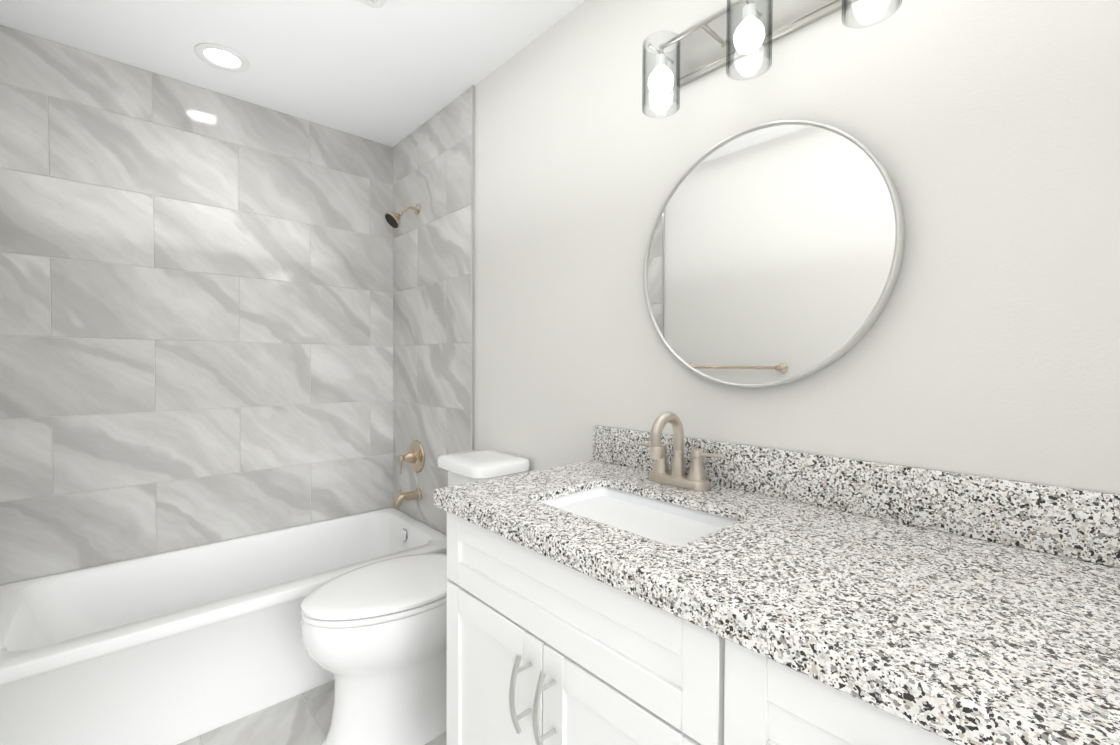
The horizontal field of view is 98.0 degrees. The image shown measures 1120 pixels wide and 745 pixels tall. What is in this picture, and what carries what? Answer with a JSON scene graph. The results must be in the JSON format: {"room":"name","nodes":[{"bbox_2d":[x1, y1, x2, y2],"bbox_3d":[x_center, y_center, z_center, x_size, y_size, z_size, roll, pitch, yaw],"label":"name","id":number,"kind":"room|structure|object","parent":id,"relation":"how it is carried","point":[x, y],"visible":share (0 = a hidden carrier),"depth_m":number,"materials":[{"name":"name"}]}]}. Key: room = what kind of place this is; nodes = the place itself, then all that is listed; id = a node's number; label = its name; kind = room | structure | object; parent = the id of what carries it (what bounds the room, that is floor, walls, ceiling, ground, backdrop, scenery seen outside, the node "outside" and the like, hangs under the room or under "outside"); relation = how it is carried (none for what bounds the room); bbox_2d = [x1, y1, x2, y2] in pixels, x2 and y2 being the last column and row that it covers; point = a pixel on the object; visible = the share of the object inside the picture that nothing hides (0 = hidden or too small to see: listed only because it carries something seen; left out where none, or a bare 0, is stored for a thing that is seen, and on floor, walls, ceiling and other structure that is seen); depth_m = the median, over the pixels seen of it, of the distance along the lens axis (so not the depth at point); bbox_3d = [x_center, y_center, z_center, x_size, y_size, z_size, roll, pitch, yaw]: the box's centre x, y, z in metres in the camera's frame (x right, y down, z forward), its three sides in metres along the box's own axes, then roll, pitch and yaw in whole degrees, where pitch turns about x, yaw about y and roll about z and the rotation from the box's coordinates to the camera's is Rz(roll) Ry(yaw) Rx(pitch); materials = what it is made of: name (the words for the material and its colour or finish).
{"room":"bathroom","nodes":[
{"label":"bathroom","id":0,"kind":"room"},
{"bbox_2d":[0,0,585,146],"bbox_3d":[-0.446,-1.291,1.088,1.720,0.100,3.350,-1,1,-42],"label":"ceiling","id":1,"kind":"structure","parent":0,"point":[392,73],"depth_m":1.86,"materials":[{"name":"white paint"}]},
{"bbox_2d":[194,43,249,71],"bbox_3d":[-1.352,-1.268,1.952,0.184,0.026,0.184,-1,1,-42],"label":"recessed light","id":2,"kind":"object","parent":1,"relation":"in","point":[221,57],"visible":0.98,"depth_m":1.95,"materials":[{"name":"white plastic"}]},
{"bbox_2d":[358,0,386,7],"bbox_3d":[-0.639,-1.240,1.474,0.300,0.016,0.280,-1,1,-42],"label":"ceiling vent","id":3,"kind":"object","parent":1,"relation":"in","point":[376,3],"visible":0.98,"depth_m":1.63,"materials":[{"name":"white plastic"}]},
{"bbox_2d":[177,680,445,744],"bbox_3d":[-0.459,1.204,1.133,1.520,0.010,3.150,-1,1,-42],"label":"floor","id":4,"kind":"structure","parent":0,"point":[304,718],"depth_m":1.63,"materials":[{"name":"tile"}]},
{"bbox_2d":[0,507,446,744],"bbox_3d":[-1.257,0.979,2.010,1.496,0.400,0.748,-1,1,-42],"label":"bathtub","id":5,"kind":"object","parent":4,"relation":"on","point":[175,647],"visible":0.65,"depth_m":1.69,"materials":[{"name":"white ceramic"}]},
{"bbox_2d":[301,449,529,744],"bbox_3d":[-0.486,0.757,1.710,0.765,0.862,0.388,-1,1,-42],"label":"toilet","id":6,"kind":"object","parent":4,"relation":"on","point":[374,636],"visible":0.54,"depth_m":1.52,"materials":[{"name":"white ceramic"}]},
{"bbox_2d":[434,504,981,744],"bbox_3d":[0.418,0.778,0.830,0.619,0.861,1.529,-1,1,-42],"label":"bathroom vanity","id":7,"kind":"object","parent":4,"relation":"on","point":[543,649],"depth_m":0.83,"materials":[{"name":"white"}]},
{"bbox_2d":[434,460,1119,744],"bbox_3d":[0.425,0.324,0.841,0.589,0.045,1.551,-1,1,-42],"label":"countertop","id":8,"kind":"structure","parent":7,"relation":"on","point":[988,642],"depth_m":0.67,"materials":[{"name":"stone"}]},
{"bbox_2d":[546,484,733,543],"bbox_3d":[0.159,0.389,1.085,0.320,0.145,0.468,-1,1,-42],"label":"sink","id":9,"kind":"object","parent":8,"relation":"in","point":[675,523],"depth_m":1.17,"materials":[{"name":"white ceramic"}]},
{"bbox_2d":[634,412,729,491],"bbox_3d":[0.279,0.196,1.247,0.143,0.192,0.265,-1,1,-42],"label":"faucet","id":10,"kind":"object","parent":8,"relation":"on","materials":[{"name":"metal"}]},
{"bbox_2d":[474,0,1119,493],"bbox_3d":[0.147,-0.028,1.656,0.100,2.440,3.350,-1,1,-42],"label":"wall","id":11,"kind":"structure","parent":0,"point":[986,132],"depth_m":1.02,"materials":[{"name":"white paint"}]},
{"bbox_2d":[393,86,471,534],"bbox_3d":[-0.671,-0.047,2.474,0.010,2.440,0.838,-1,1,-42],"label":"wall tile","id":12,"kind":"structure","parent":11,"relation":"attached to","point":[432,308],"depth_m":2.42,"materials":[{"name":"tile"}]},
{"bbox_2d":[385,204,419,228],"bbox_3d":[-0.800,-0.799,2.471,0.172,0.146,0.092,-1,1,-42],"label":"shower head","id":13,"kind":"object","parent":12,"relation":"attached to","point":[393,219],"visible":0.98,"depth_m":2.44},
{"bbox_2d":[393,488,421,506],"bbox_3d":[-0.788,0.639,2.501,0.138,0.087,0.066,-1,1,-42],"label":"tub spout","id":14,"kind":"object","parent":12,"relation":"attached to","point":[400,499],"visible":1,"depth_m":2.48,"materials":[{"name":"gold metal"}]},
{"bbox_2d":[398,440,424,474],"bbox_3d":[-0.786,0.441,2.526,0.098,0.168,0.168,-1,1,-42],"label":"shower valve","id":15,"kind":"object","parent":12,"relation":"attached to","point":[414,456],"visible":0.98,"depth_m":2.52,"materials":[{"name":"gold metal"}]},
{"bbox_2d":[471,85,474,450],"bbox_3d":[-0.388,-0.040,2.161,0.012,2.440,0.007,-1,1,-42],"label":"trim","id":16,"kind":"structure","parent":11,"relation":"attached to","point":[472,247],"depth_m":2.15,"materials":[{"name":"silver metal"}]},
{"bbox_2d":[642,0,901,117],"bbox_3d":[0.449,-0.808,1.113,0.169,0.250,0.575,-1,1,-42],"label":"sconce","id":17,"kind":"object","parent":11,"relation":"attached to","point":[732,32],"visible":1,"depth_m":1.18,"materials":[{"name":"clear glass"}]},
{"bbox_2d":[643,120,904,387],"bbox_3d":[0.467,-0.278,1.198,0.036,0.630,0.630,-1,1,-42],"label":"round mirror","id":18,"kind":"object","parent":11,"relation":"attached to","point":[774,253],"visible":1,"depth_m":1.14,"materials":[{"name":"silver metal"}]},
{"bbox_2d":[593,425,1119,567],"bbox_3d":[0.636,0.243,1.030,0.020,0.113,1.551,-1,1,-42],"label":"backsplash","id":19,"kind":"structure","parent":11,"relation":"attached to","point":[1082,524],"depth_m":0.94,"materials":[{"name":"stone"}]},
{"bbox_3d":[-1.582,-0.048,2.280,1.620,2.440,0.100,-1,1,-42],"label":"wall","id":20,"kind":"structure","parent":0,"visible":0},
{"bbox_2d":[0,25,393,584],"bbox_3d":[-1.508,-0.048,2.273,1.520,2.440,0.010,-1,1,-42],"label":"wall tile","id":21,"kind":"structure","parent":20,"relation":"attached to","point":[196,315],"depth_m":2.11,"materials":[{"name":"tile"}]}
]}

